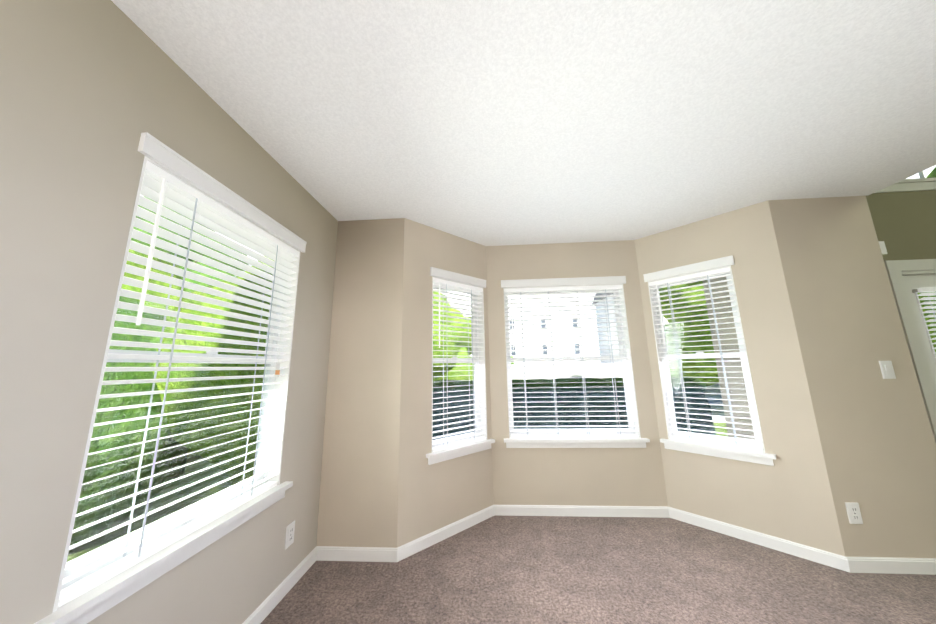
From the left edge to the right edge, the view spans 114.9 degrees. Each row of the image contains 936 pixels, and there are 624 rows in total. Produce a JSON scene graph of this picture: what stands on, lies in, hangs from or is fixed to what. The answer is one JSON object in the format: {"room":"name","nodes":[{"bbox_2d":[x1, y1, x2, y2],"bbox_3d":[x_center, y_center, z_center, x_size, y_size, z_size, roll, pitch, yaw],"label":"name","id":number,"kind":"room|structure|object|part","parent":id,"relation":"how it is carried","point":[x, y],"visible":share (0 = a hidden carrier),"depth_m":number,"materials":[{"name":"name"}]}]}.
{"room":"empty living room","nodes":[
{"label":"empty living room","id":0,"kind":"room"},
{"bbox_2d":[0,0,337,623],"bbox_3d":[-1.303,-0.081,-0.743,0.140,2.440,6.307,-2,-10,3],"label":"wall","id":1,"kind":"structure","parent":0,"point":[91,91],"depth_m":0.90,"materials":[{"name":"beige paint"}]},
{"bbox_2d":[34,132,306,623],"bbox_3d":[-1.141,0.211,1.364,0.180,1.527,0.990,-2,-10,3],"label":"window","id":2,"kind":"structure","parent":1,"relation":"in","point":[93,603],"depth_m":1.20,"materials":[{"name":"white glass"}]},
{"bbox_3d":[-1.200,0.211,1.368,0.061,1.380,0.889,-2,-10,3],"label":"left window sash","id":3,"kind":"part","parent":2,"relation":"part of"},
{"bbox_2d":[58,160,298,606],"bbox_3d":[-1.120,0.212,1.362,0.064,1.366,0.869,-2,-10,3],"label":"window blind","id":4,"kind":"object","parent":2,"relation":"attached to","point":[162,183],"visible":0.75,"depth_m":1.21,"materials":[{"name":"white plastic"}]},
{"bbox_2d":[274,317,282,377],"bbox_3d":[-1.080,0.196,1.714,0.002,0.350,0.036,-2,-10,3],"label":"tag","id":5,"kind":"object","parent":4,"relation":"attached to","point":[277,370],"visible":1,"depth_m":1.70,"materials":[{"name":"white"}]},
{"bbox_2d":[242,546,316,623],"bbox_3d":[-1.206,1.073,-0.961,0.013,0.090,6.027,-2,-10,3],"label":"baseboard","id":6,"kind":"structure","parent":1,"relation":"attached to","point":[266,607],"depth_m":1.65,"materials":[{"name":"white wood"}]},
{"bbox_2d":[285,520,294,549],"bbox_3d":[-1.036,1.300,1.743,0.010,0.117,0.072,-2,-10,3],"label":"electrical outlet","id":7,"kind":"object","parent":1,"relation":"attached to","point":[290,530],"visible":1,"depth_m":1.74,"materials":[{"name":"white plastic"}]},
{"bbox_2d":[316,218,404,547],"bbox_3d":[-0.828,0.467,2.266,0.690,2.440,0.140,-2,-10,3],"label":"wall","id":8,"kind":"structure","parent":0,"point":[358,503],"depth_m":2.17,"materials":[{"name":"beige paint"}]},
{"bbox_2d":[316,546,397,561],"bbox_3d":[-0.741,1.606,1.973,0.555,0.090,0.013,-2,-10,3],"label":"baseboard","id":9,"kind":"structure","parent":8,"relation":"attached to","point":[360,554],"depth_m":1.97,"materials":[{"name":"white wood"}]},
{"bbox_2d":[397,218,493,546],"bbox_3d":[-0.167,0.507,2.543,0.972,2.440,0.140,8,-14,-40],"label":"wall","id":10,"kind":"structure","parent":0,"point":[434,497],"depth_m":2.32,"materials":[{"name":"beige paint"}]},
{"bbox_2d":[396,505,494,561],"bbox_3d":[-0.121,1.647,2.252,0.919,0.090,0.013,8,-14,-40],"label":"baseboard","id":11,"kind":"structure","parent":10,"relation":"attached to","point":[406,550],"depth_m":2.19,"materials":[{"name":"white wood"}]},
{"bbox_2d":[426,267,494,464],"bbox_3d":[-0.093,0.419,2.592,0.690,1.527,0.180,8,-14,-40],"label":"window","id":12,"kind":"structure","parent":10,"relation":"in","point":[453,447],"depth_m":2.61,"materials":[{"name":"white plastic"}]},
{"bbox_3d":[-0.134,0.422,2.639,0.367,1.270,0.364,-2,-10,3],"label":"glass","id":13,"kind":"part","parent":12,"relation":"part of","materials":[{"name":"clear glass"}]},
{"bbox_2d":[111,0,935,245],"bbox_3d":[0.690,-1.427,-0.301,4.140,0.300,6.950,-2,-10,3],"label":"ceiling","id":14,"kind":"structure","parent":0,"point":[501,122],"depth_m":1.36,"materials":[{"name":"white paint"}]},
{"bbox_2d":[261,515,935,623],"bbox_3d":[0.746,1.138,-0.775,4.082,0.062,6.870,-2,-10,3],"label":"floor","id":15,"kind":"structure","parent":0,"point":[498,569],"depth_m":1.72,"materials":[{"name":"carpet"}]},
{"bbox_2d":[486,190,935,505],"bbox_3d":[3.172,-0.888,2.905,6.108,5.200,0.140,-2,-10,3],"label":"wall","id":16,"kind":"structure","parent":0,"point":[588,476],"depth_m":2.71,"materials":[{"name":"beige paint"}]},
{"bbox_2d":[501,276,649,447],"bbox_3d":[0.922,0.437,2.785,1.230,1.527,0.180,-2,-10,3],"label":"window","id":17,"kind":"structure","parent":16,"relation":"in","point":[619,437],"depth_m":2.78,"materials":[{"name":"white plastic"}]},
{"bbox_3d":[0.926,0.442,2.847,1.029,1.270,0.028,-2,-10,3],"label":"glass","id":18,"kind":"part","parent":17,"relation":"part of","materials":[{"name":"clear glass"}]},
{"bbox_2d":[494,505,669,517],"bbox_3d":[0.940,1.675,2.505,1.440,0.090,0.013,-2,-10,3],"label":"baseboard","id":19,"kind":"structure","parent":16,"relation":"attached to","point":[586,511],"depth_m":2.50,"materials":[{"name":"white wood"}]},
{"bbox_2d":[875,171,935,192],"bbox_3d":[4.557,-1.644,2.934,1.475,1.030,0.174,-2,-10,3],"label":"window","id":20,"kind":"structure","parent":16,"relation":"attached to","point":[922,183],"depth_m":2.81,"materials":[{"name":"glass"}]},
{"bbox_2d":[884,259,935,442],"bbox_3d":[4.628,0.576,2.529,1.670,2.135,0.159,-2,-10,3],"label":"french door","id":21,"kind":"structure","parent":16,"relation":"in","point":[896,270],"depth_m":2.59,"materials":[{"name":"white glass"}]},
{"bbox_2d":[902,274,935,388],"bbox_3d":[4.274,0.623,2.534,0.706,1.957,0.051,-2,-10,3],"label":"door leaf","id":22,"kind":"structure","parent":21,"relation":"attached to","point":[911,282],"depth_m":2.65,"materials":[{"name":"white wood"}]},
{"bbox_2d":[916,287,935,357],"bbox_3d":[4.271,0.588,2.489,0.530,1.640,0.051,-2,-10,3],"label":"door blind","id":23,"kind":"object","parent":22,"relation":"attached to","point":[921,290],"visible":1,"depth_m":2.62,"materials":[{"name":"white plastic"}]},
{"bbox_2d":[635,200,844,555],"bbox_3d":[1.982,0.445,2.412,0.140,2.440,0.983,8,-14,-42],"label":"wall","id":24,"kind":"structure","parent":0,"point":[788,496],"depth_m":2.17,"materials":[{"name":"beige paint"}]},
{"bbox_2d":[643,255,775,465],"bbox_3d":[1.913,0.361,2.466,0.180,1.527,0.690,8,-14,-42],"label":"window","id":25,"kind":"structure","parent":24,"relation":"in","point":[741,449],"depth_m":2.43,"materials":[{"name":"white plastic"}]},
{"bbox_3d":[1.958,0.362,2.508,0.371,1.270,0.360,-2,-10,3],"label":"glass","id":26,"kind":"part","parent":25,"relation":"part of","materials":[{"name":"clear glass"}]},
{"bbox_2d":[668,507,849,571],"bbox_3d":[1.967,1.587,2.125,0.013,0.090,0.930,8,-14,-42],"label":"baseboard","id":27,"kind":"structure","parent":24,"relation":"attached to","point":[830,559],"depth_m":2.04,"materials":[{"name":"white wood"}]},
{"bbox_2d":[702,196,935,557],"bbox_3d":[2.623,0.427,2.373,0.675,2.440,0.783,-2,-10,3],"label":"wall","id":28,"kind":"structure","parent":0,"point":[877,440],"depth_m":1.99,"materials":[{"name":"beige paint"}]},
{"bbox_2d":[845,502,862,523],"bbox_3d":[2.375,1.237,1.836,0.072,0.117,0.010,-2,-10,3],"label":"outlet","id":29,"kind":"object","parent":28,"relation":"attached to","point":[853,513],"visible":1,"depth_m":1.83,"materials":[{"name":"white plastic"}]},
{"bbox_2d":[878,241,887,254],"bbox_3d":[2.949,-0.451,2.153,0.052,0.095,0.071,-2,-10,3],"label":"door chime","id":30,"kind":"object","parent":28,"relation":"attached to","point":[883,247],"visible":0.43,"depth_m":2.12,"materials":[{"name":"white plastic"}]},
{"bbox_2d":[879,361,895,378],"bbox_3d":[2.764,0.380,1.966,0.072,0.117,0.013,-2,-10,3],"label":"light switch","id":31,"kind":"object","parent":28,"relation":"attached to","point":[887,370],"visible":1,"depth_m":1.96,"materials":[{"name":"white plastic"}]},
{"bbox_2d":[845,557,935,574],"bbox_3d":[2.621,1.510,1.768,0.693,0.090,0.013,-2,-10,3],"label":"baseboard","id":32,"kind":"structure","parent":28,"relation":"attached to","point":[888,565],"depth_m":1.77,"materials":[{"name":"white wood"}]},
{"label":"outside","id":33,"kind":"structure","parent":0,"visible":0},
{"bbox_2d":[67,422,727,561],"bbox_3d":[1.117,5.169,17.885,240.000,0.300,280.000,-2,-10,3],"label":"lawn","id":34,"kind":"structure","parent":33,"point":[117,534],"depth_m":4.13,"materials":[{"name":"green plant"}]},
{"bbox_2d":[70,296,187,545],"bbox_3d":[-4.532,0.841,3.370,2.275,3.131,2.438,-2,-10,3],"label":"shrub","id":35,"kind":"object","parent":34,"relation":"on","point":[88,491],"depth_m":3.03,"materials":[{"name":"green plant"}]},
{"bbox_2d":[124,249,184,290],"bbox_3d":[-12.271,-0.801,7.180,5.830,8.009,6.458,-2,-10,3],"label":"tree","id":36,"kind":"object","parent":34,"relation":"on","point":[143,267],"depth_m":8.65,"materials":[{"name":"green plant"}]},
{"bbox_2d":[121,268,198,457],"bbox_3d":[-6.542,0.998,6.223,2.977,3.927,3.154,-2,-10,3],"label":"shrub","id":37,"kind":"object","parent":34,"relation":"on","point":[150,292],"depth_m":5.81,"materials":[{"name":"green plant"}]},
{"bbox_2d":[131,196,248,292],"bbox_3d":[-17.107,-0.893,16.977,6.757,11.912,6.312,-2,-10,3],"label":"tree","id":38,"kind":"object","parent":34,"relation":"on","point":[182,267],"depth_m":16.65,"materials":[{"name":"green plant"}]},
{"bbox_2d":[150,256,273,484],"bbox_3d":[-2.722,0.789,4.767,2.605,3.680,3.216,-2,-10,3],"label":"tree","id":39,"kind":"object","parent":34,"relation":"on","point":[205,453],"depth_m":3.35,"materials":[{"name":"green plant"}]},
{"bbox_2d":[433,291,473,379],"bbox_3d":[-1.853,1.205,11.546,4.862,5.294,4.992,-2,-10,3],"label":"tree","id":40,"kind":"object","parent":34,"relation":"on","point":[452,375],"depth_m":10.18,"materials":[{"name":"green plant"}]},
{"bbox_2d":[433,376,715,439],"bbox_3d":[1.430,2.292,7.032,7.429,1.405,1.439,-2,-10,3],"label":"fence","id":41,"kind":"object","parent":34,"relation":"on","point":[570,395],"depth_m":6.42,"materials":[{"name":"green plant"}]},
{"bbox_2d":[659,281,718,385],"bbox_3d":[8.610,0.598,10.561,4.457,5.773,5.019,-2,-10,3],"label":"tree","id":42,"kind":"object","parent":34,"relation":"on","point":[676,372],"depth_m":9.91,"materials":[{"name":"green plant"}]},
{"bbox_2d":[918,167,935,351],"bbox_3d":[11.323,-0.258,6.629,4.539,5.935,5.330,-2,-10,3],"label":"tree","id":43,"kind":"object","parent":34,"relation":"on","point":[931,175],"depth_m":6.73,"materials":[{"name":"green plant"}]},
{"bbox_2d":[511,363,720,394],"bbox_3d":[4.319,13.058,66.659,180.000,1.750,101.000,-2,-10,3],"label":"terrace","id":44,"kind":"object","parent":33,"point":[576,374],"depth_m":16.88,"materials":[{"name":"concrete"}]},
{"bbox_2d":[436,289,594,364],"bbox_3d":[1.872,2.516,39.718,25.000,9.280,10.000,-2,-10,3],"label":"house","id":45,"kind":"structure","parent":44,"relation":"on","point":[535,351],"depth_m":34.28,"materials":[{"name":"white"}]},
{"bbox_2d":[595,294,667,362],"bbox_3d":[28.941,2.105,40.037,19.000,9.280,10.000,-2,-10,3],"label":"house","id":46,"kind":"structure","parent":44,"relation":"on","point":[615,352],"depth_m":41.92,"materials":[{"name":"white"}]},
{"bbox_2d":[592,293,611,304],"bbox_3d":[28.837,-3.907,41.147,19.800,3.050,10.800,-2,-10,3],"label":"house roof","id":47,"kind":"structure","parent":46,"relation":"on","point":[598,294],"depth_m":43.38,"materials":[{"name":"grey"}]},
{"bbox_2d":[705,394,724,422],"bbox_3d":[0.919,4.471,14.970,240.000,0.020,12.000,-2,-10,3],"label":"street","id":48,"kind":"structure","parent":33,"point":[718,407],"depth_m":11.69,"materials":[{"name":"grey asphalt"}]}
]}

